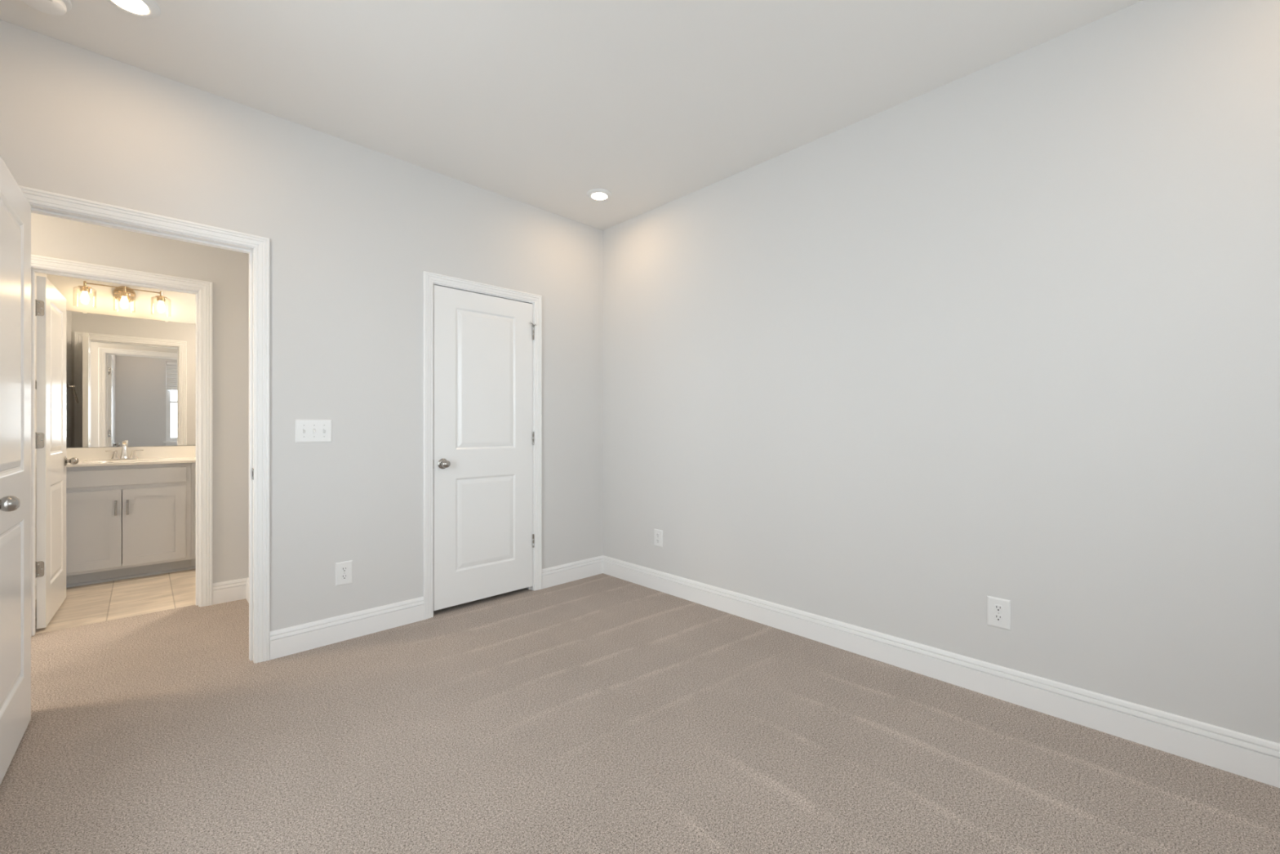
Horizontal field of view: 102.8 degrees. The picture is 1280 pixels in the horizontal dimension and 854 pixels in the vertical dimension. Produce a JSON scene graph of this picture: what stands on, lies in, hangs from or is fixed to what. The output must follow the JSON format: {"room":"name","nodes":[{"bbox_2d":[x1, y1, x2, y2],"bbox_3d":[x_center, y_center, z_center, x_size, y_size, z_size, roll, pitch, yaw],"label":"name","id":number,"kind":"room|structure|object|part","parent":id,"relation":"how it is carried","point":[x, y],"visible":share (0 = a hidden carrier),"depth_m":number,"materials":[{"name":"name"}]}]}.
{"room":"empty bedroom","nodes":[
{"label":"empty bedroom","id":0,"kind":"room"},
{"bbox_2d":[35,272,46,561],"bbox_3d":[-4.098,-0.204,3.362,0.115,2.743,1.565,0,0,-44],"label":"wall","id":1,"kind":"structure","parent":0,"point":[36,273],"depth_m":3.57,"materials":[{"name":"white paint"}]},
{"bbox_2d":[35,577,36,599],"bbox_3d":[-3.859,1.098,3.210,0.016,0.138,1.015,0,0,-44],"label":"baseboard","id":2,"kind":"structure","parent":1,"relation":"attached to","point":[35,578],"depth_m":3.46,"materials":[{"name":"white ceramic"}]},
{"bbox_2d":[46,274,195,448],"bbox_3d":[-3.988,-0.204,4.642,2.060,2.743,0.115,0,0,-44],"label":"wall","id":3,"kind":"structure","parent":0,"point":[180,307],"depth_m":4.28,"materials":[{"name":"white paint"}]},
{"bbox_2d":[72,280,168,311],"bbox_3d":[-4.245,-1.063,4.204,0.567,0.222,0.152,0,0,-44],"label":"vanity light","id":4,"kind":"object","parent":3,"relation":"attached to","point":[125,295],"visible":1,"depth_m":4.20,"materials":[{"name":"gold metal"}]},
{"bbox_2d":[72,280,95,302],"bbox_3d":[-4.393,-1.053,4.041,0.127,0.202,0.127,0,0,-44],"label":"shade","id":5,"kind":"object","parent":4,"relation":"attached to","point":[84,296],"depth_m":4.03,"materials":[{"name":"clear glass"}]},
{"bbox_3d":[-4.259,-1.126,4.218,0.456,0.039,0.076,0,0,-44],"label":"arm","id":6,"kind":"part","parent":4,"relation":"part of","materials":[{"name":"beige metal"}]},
{"bbox_3d":[-4.288,-1.106,4.248,0.136,0.136,0.027,0,0,-44],"label":"wall plate","id":7,"kind":"part","parent":4,"relation":"part of","materials":[{"name":"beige metal"}]},
{"bbox_2d":[117,286,131,306],"bbox_3d":[-4.236,-1.053,4.194,0.127,0.202,0.127,0,0,-44],"label":"shade","id":8,"kind":"object","parent":4,"relation":"attached to","point":[124,293],"depth_m":4.19,"materials":[{"name":"clear glass"}]},
{"bbox_2d":[153,291,168,311],"bbox_3d":[-4.078,-1.053,4.348,0.127,0.202,0.127,0,0,-44],"label":"shade","id":9,"kind":"object","parent":4,"relation":"attached to","point":[161,307],"depth_m":4.33,"materials":[{"name":"clear glass"}]},
{"bbox_2d":[66,310,195,447],"bbox_3d":[-4.275,-0.381,4.270,0.860,1.088,0.010,0,0,-44],"label":"vanity mirror","id":10,"kind":"object","parent":3,"relation":"attached to","point":[132,380],"visible":0.91,"depth_m":4.26,"materials":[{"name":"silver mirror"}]},
{"bbox_2d":[66,445,195,460],"bbox_3d":[-4.152,0.218,4.386,1.234,0.102,0.020,0,0,-44],"label":"backsplash","id":11,"kind":"structure","parent":3,"relation":"attached to","point":[171,451],"depth_m":4.30,"materials":[{"name":"white stone"}]},
{"bbox_2d":[31,212,248,583],"bbox_3d":[-2.859,-0.204,3.396,4.877,2.743,0.115,0,0,-44],"label":"wall","id":12,"kind":"structure","parent":0,"point":[52,237],"depth_m":3.39,"materials":[{"name":"white paint"}]},
{"bbox_2d":[35,275,79,628],"bbox_3d":[-3.670,0.145,3.191,0.162,2.020,0.717,0,0,-42],"label":"door","id":13,"kind":"structure","parent":12,"relation":"in","point":[50,303],"depth_m":3.04,"materials":[{"name":"white wood"}]},
{"bbox_3d":[-3.820,0.229,3.440,0.054,0.048,0.056,0,0,-42],"label":"knob","id":14,"kind":"part","parent":13,"relation":"part of","materials":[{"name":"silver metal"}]},
{"bbox_2d":[31,254,212,635],"bbox_3d":[-3.155,0.108,3.107,0.841,2.118,0.151,0,0,-44],"label":"door frame","id":15,"kind":"structure","parent":12,"relation":"attached to","point":[202,290],"depth_m":3.31,"materials":[{"name":"white wood"}]},
{"bbox_2d":[212,577,248,604],"bbox_3d":[-2.740,1.098,3.421,0.189,0.138,0.016,0,0,-44],"label":"baseboard","id":16,"kind":"structure","parent":12,"relation":"attached to","point":[223,592],"depth_m":3.41,"materials":[{"name":"white wood"}]},
{"bbox_2d":[248,253,248,577],"bbox_3d":[-2.248,-0.204,3.133,0.115,2.743,1.115,0,0,-44],"label":"wall","id":17,"kind":"structure","parent":0,"point":[248,254],"depth_m":3.49,"materials":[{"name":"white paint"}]},
{"bbox_2d":[245,577,248,603],"bbox_3d":[-2.295,1.098,3.087,0.016,0.138,1.115,0,0,-44],"label":"baseboard","id":18,"kind":"structure","parent":17,"relation":"attached to","point":[247,580],"depth_m":3.44,"materials":[{"name":"white wood"}]},
{"bbox_2d":[0,19,603,631],"bbox_3d":[-2.000,-0.204,2.515,4.877,2.743,0.115,0,0,-44],"label":"wall","id":19,"kind":"structure","parent":0,"point":[353,230],"depth_m":2.79,"materials":[{"name":"white paint"}]},
{"bbox_2d":[0,155,31,784],"bbox_3d":[-2.169,0.139,1.735,0.162,2.028,0.758,0,0,-43],"label":"door","id":20,"kind":"structure","parent":19,"relation":"in","point":[15,207],"depth_m":1.81,"materials":[{"name":"white wood"}]},
{"bbox_3d":[-1.920,0.233,1.547,0.054,0.048,0.056,0,0,-43],"label":"knob","id":21,"kind":"part","parent":20,"relation":"part of","materials":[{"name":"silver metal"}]},
{"bbox_2d":[18,185,269,662],"bbox_3d":[-2.217,0.111,2.304,0.872,2.112,0.151,0,0,-44],"label":"door frame","id":22,"kind":"structure","parent":19,"relation":"attached to","point":[42,202],"depth_m":2.53,"materials":[{"name":"white wood"}]},
{"bbox_2d":[295,419,332,442],"bbox_3d":[-1.720,0.021,2.697,0.168,0.122,0.017,0,0,-44],"label":"light switch","id":23,"kind":"object","parent":19,"relation":"attached to","point":[306,430],"visible":1,"depth_m":2.70,"materials":[{"name":"white plastic"}]},
{"bbox_2d":[335,560,352,586],"bbox_3d":[-1.621,0.801,2.799,0.084,0.126,0.008,0,0,-44],"label":"wall outlet","id":24,"kind":"object","parent":19,"relation":"attached to","point":[344,570],"visible":1,"depth_m":2.80,"materials":[{"name":"white plastic"}]},
{"bbox_2d":[340,573,347,579],"bbox_3d":[-1.620,0.822,2.798,0.036,0.029,0.003,0,0,-44],"label":"receptacle","id":25,"kind":"object","parent":24,"relation":"attached to","point":[343,576],"depth_m":2.80,"materials":[{"name":"white plastic"}]},
{"bbox_2d":[340,566,347,572],"bbox_3d":[-1.620,0.780,2.798,0.036,0.029,0.003,0,0,-44],"label":"receptacle","id":26,"kind":"object","parent":24,"relation":"attached to","point":[343,569],"depth_m":2.80,"materials":[{"name":"white plastic"}]},
{"bbox_2d":[269,596,424,659],"bbox_3d":[-1.580,1.098,2.834,0.777,0.138,0.016,0,0,-44],"label":"baseboard","id":27,"kind":"structure","parent":19,"relation":"attached to","point":[287,641],"depth_m":2.79,"materials":[{"name":"white wood"}]},
{"bbox_2d":[422,271,542,619],"bbox_3d":[-1.051,0.111,3.428,0.837,2.112,0.133,0,0,-44],"label":"door frame","id":28,"kind":"structure","parent":19,"relation":"attached to","point":[429,279],"depth_m":3.13,"materials":[{"name":"white wood"}]},
{"bbox_2d":[433,284,537,610],"bbox_3d":[-1.024,0.129,3.413,0.724,2.010,0.162,0,0,-44],"label":"door","id":29,"kind":"structure","parent":19,"relation":"in","point":[483,433],"depth_m":3.36,"materials":[{"name":"white wood"}]},
{"bbox_3d":[-1.205,0.229,3.161,0.056,0.048,0.054,0,0,-44],"label":"knob","id":30,"kind":"part","parent":29,"relation":"part of","materials":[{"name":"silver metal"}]},
{"bbox_2d":[542,555,603,588],"bbox_3d":[-0.501,1.098,3.886,0.587,0.138,0.016,0,0,-44],"label":"baseboard","id":31,"kind":"structure","parent":19,"relation":"attached to","point":[571,571],"depth_m":3.86,"materials":[{"name":"white wood"}]},
{"bbox_2d":[0,0,1142,230],"bbox_3d":[-1.461,-1.651,1.962,4.877,0.150,7.480,0,0,-44],"label":"ceiling","id":32,"kind":"structure","parent":0,"point":[544,104],"depth_m":2.23,"materials":[{"name":"white paint"}]},
{"bbox_2d":[21,0,71,15],"bbox_3d":[-2.172,-1.552,1.849,0.156,0.047,0.156,0,0,-44],"label":"smoke detector","id":33,"kind":"object","parent":32,"relation":"attached to","point":[56,7],"visible":1,"depth_m":1.86,"materials":[{"name":"white plastic"}]},
{"bbox_3d":[-2.172,-1.567,1.849,0.156,0.019,0.156,0,0,-44],"label":"mounting plate","id":34,"kind":"part","parent":33,"relation":"part of","materials":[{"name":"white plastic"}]},
{"bbox_2d":[106,0,160,17],"bbox_3d":[-1.882,-1.567,1.880,0.172,0.019,0.172,0,0,-44],"label":"recessed light","id":35,"kind":"object","parent":32,"relation":"in","point":[141,8],"visible":1,"depth_m":1.90,"materials":[{"name":"white plastic"}]},
{"bbox_2d":[586,188,612,200],"bbox_3d":[-0.276,-1.567,3.460,0.172,0.019,0.172,0,0,-44],"label":"recessed light","id":36,"kind":"object","parent":32,"relation":"in","point":[598,194],"visible":1,"depth_m":3.43,"materials":[{"name":"white plastic"}]},
{"bbox_2d":[0,559,1279,853],"bbox_3d":[-1.461,1.242,1.962,4.877,0.150,7.480,0,0,-44],"label":"floor","id":37,"kind":"structure","parent":0,"point":[600,713],"depth_m":1.85,"materials":[{"name":"carpet"}]},
{"bbox_2d":[66,462,191,587],"bbox_3d":[-4.109,0.729,4.039,0.814,0.882,0.576,0,0,-44],"label":"vanity cabinet","id":38,"kind":"object","parent":37,"relation":"on","point":[127,521],"visible":0.8,"depth_m":3.88,"materials":[{"name":"white paint"}]},
{"bbox_3d":[-4.056,0.764,3.741,0.360,0.580,0.019,0,0,-44],"label":"cabinet door","id":39,"kind":"part","parent":38,"relation":"part of","materials":[{"name":"white paint"}]},
{"bbox_3d":[-3.932,0.608,3.830,0.013,0.112,0.029,0,0,-44],"label":"pull handle","id":40,"kind":"part","parent":38,"relation":"part of","materials":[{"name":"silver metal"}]},
{"bbox_2d":[35,445,195,468],"bbox_3d":[-3.964,0.282,4.192,1.234,0.229,0.561,0,0,-44],"label":"countertop","id":41,"kind":"structure","parent":38,"relation":"on","point":[86,456],"depth_m":4.17,"materials":[{"name":"white stone"}]},
{"bbox_2d":[105,440,143,460],"bbox_3d":[-4.188,0.192,4.149,0.220,0.153,0.134,0,0,-44],"label":"faucet","id":42,"kind":"object","parent":41,"relation":"on","point":[124,455],"visible":1,"depth_m":4.16,"materials":[{"name":"silver metal"}]},
{"bbox_3d":[-4.254,0.228,4.142,0.051,0.064,0.047,0,0,-44],"label":"handle","id":43,"kind":"part","parent":42,"relation":"part of","materials":[{"name":"silver metal"}]},
{"bbox_3d":[-4.187,0.188,4.148,0.049,0.145,0.132,0,0,-44],"label":"spout","id":44,"kind":"part","parent":42,"relation":"part of","materials":[{"name":"silver metal"}]},
{"bbox_3d":[-4.217,0.263,4.178,0.160,0.011,0.052,0,0,-44],"label":"plate","id":45,"kind":"part","parent":42,"relation":"part of","materials":[{"name":"silver metal"}]},
{"bbox_3d":[-4.179,0.228,4.214,0.051,0.064,0.047,0,0,-44],"label":"handle","id":46,"kind":"part","parent":42,"relation":"part of","materials":[{"name":"silver metal"}]},
{"bbox_3d":[-3.925,0.381,3.869,0.724,0.121,0.019,0,0,-44],"label":"false drawer","id":47,"kind":"part","parent":38,"relation":"part of","materials":[{"name":"white paint"}]},
{"bbox_3d":[-3.888,0.608,3.873,0.013,0.112,0.029,0,0,-44],"label":"pull handle","id":48,"kind":"part","parent":38,"relation":"part of","materials":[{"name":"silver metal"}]},
{"bbox_3d":[-3.795,0.764,3.995,0.360,0.580,0.019,0,0,-44],"label":"cabinet door","id":49,"kind":"part","parent":38,"relation":"part of","materials":[{"name":"white paint"}]},
{"bbox_2d":[191,462,195,569],"bbox_3d":[-3.671,0.729,4.465,0.404,0.882,0.576,0,0,-44],"label":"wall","id":50,"kind":"structure","parent":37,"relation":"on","point":[193,464],"depth_m":4.16,"materials":[{"name":"white paint"}]},
{"bbox_3d":[-3.499,0.908,4.284,0.357,0.292,0.019,0,0,-44],"label":"drawer","id":51,"kind":"part","parent":50,"relation":"part of","materials":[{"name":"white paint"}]},
{"bbox_3d":[-3.499,0.611,4.284,0.357,0.273,0.019,0,0,-44],"label":"drawer","id":52,"kind":"part","parent":50,"relation":"part of","materials":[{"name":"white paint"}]},
{"bbox_2d":[603,0,1279,743],"bbox_3d":[1.300,-0.204,2.541,0.115,2.743,4.455,0,0,-44],"label":"wall","id":53,"kind":"structure","parent":0,"point":[1008,328],"depth_m":2.19,"materials":[{"name":"white paint"}]},
{"bbox_2d":[653,528,662,547],"bbox_3d":[0.130,0.795,3.653,0.008,0.122,0.084,0,0,-44],"label":"wall outlet","id":54,"kind":"object","parent":53,"relation":"attached to","point":[658,534],"visible":1,"depth_m":3.65,"materials":[{"name":"white plastic"}]},
{"bbox_2d":[602,555,1279,787],"bbox_3d":[1.213,1.098,2.537,0.016,0.138,4.340,0,0,-44],"label":"baseboard","id":55,"kind":"structure","parent":53,"relation":"attached to","point":[1253,757],"depth_m":2.16,"materials":[{"name":"white wood"}]},
{"bbox_2d":[986,595,1010,630],"bbox_3d":[1.546,0.802,2.201,0.008,0.128,0.085,0,0,-44],"label":"wall outlet","id":56,"kind":"object","parent":53,"relation":"attached to","point":[998,610],"visible":1,"depth_m":2.20,"materials":[{"name":"white plastic"}]},
{"bbox_2d":[993,613,1003,622],"bbox_3d":[1.544,0.823,2.200,0.003,0.029,0.036,0,0,-44],"label":"receptacle","id":57,"kind":"object","parent":56,"relation":"attached to","point":[997,617],"depth_m":2.20,"materials":[{"name":"white"}]},
{"bbox_2d":[993,604,1003,612],"bbox_3d":[1.544,0.781,2.200,0.003,0.029,0.036,0,0,-44],"label":"receptacle","id":58,"kind":"object","parent":56,"relation":"attached to","point":[997,607],"depth_m":2.20,"materials":[{"name":"white plastic"}]}
]}

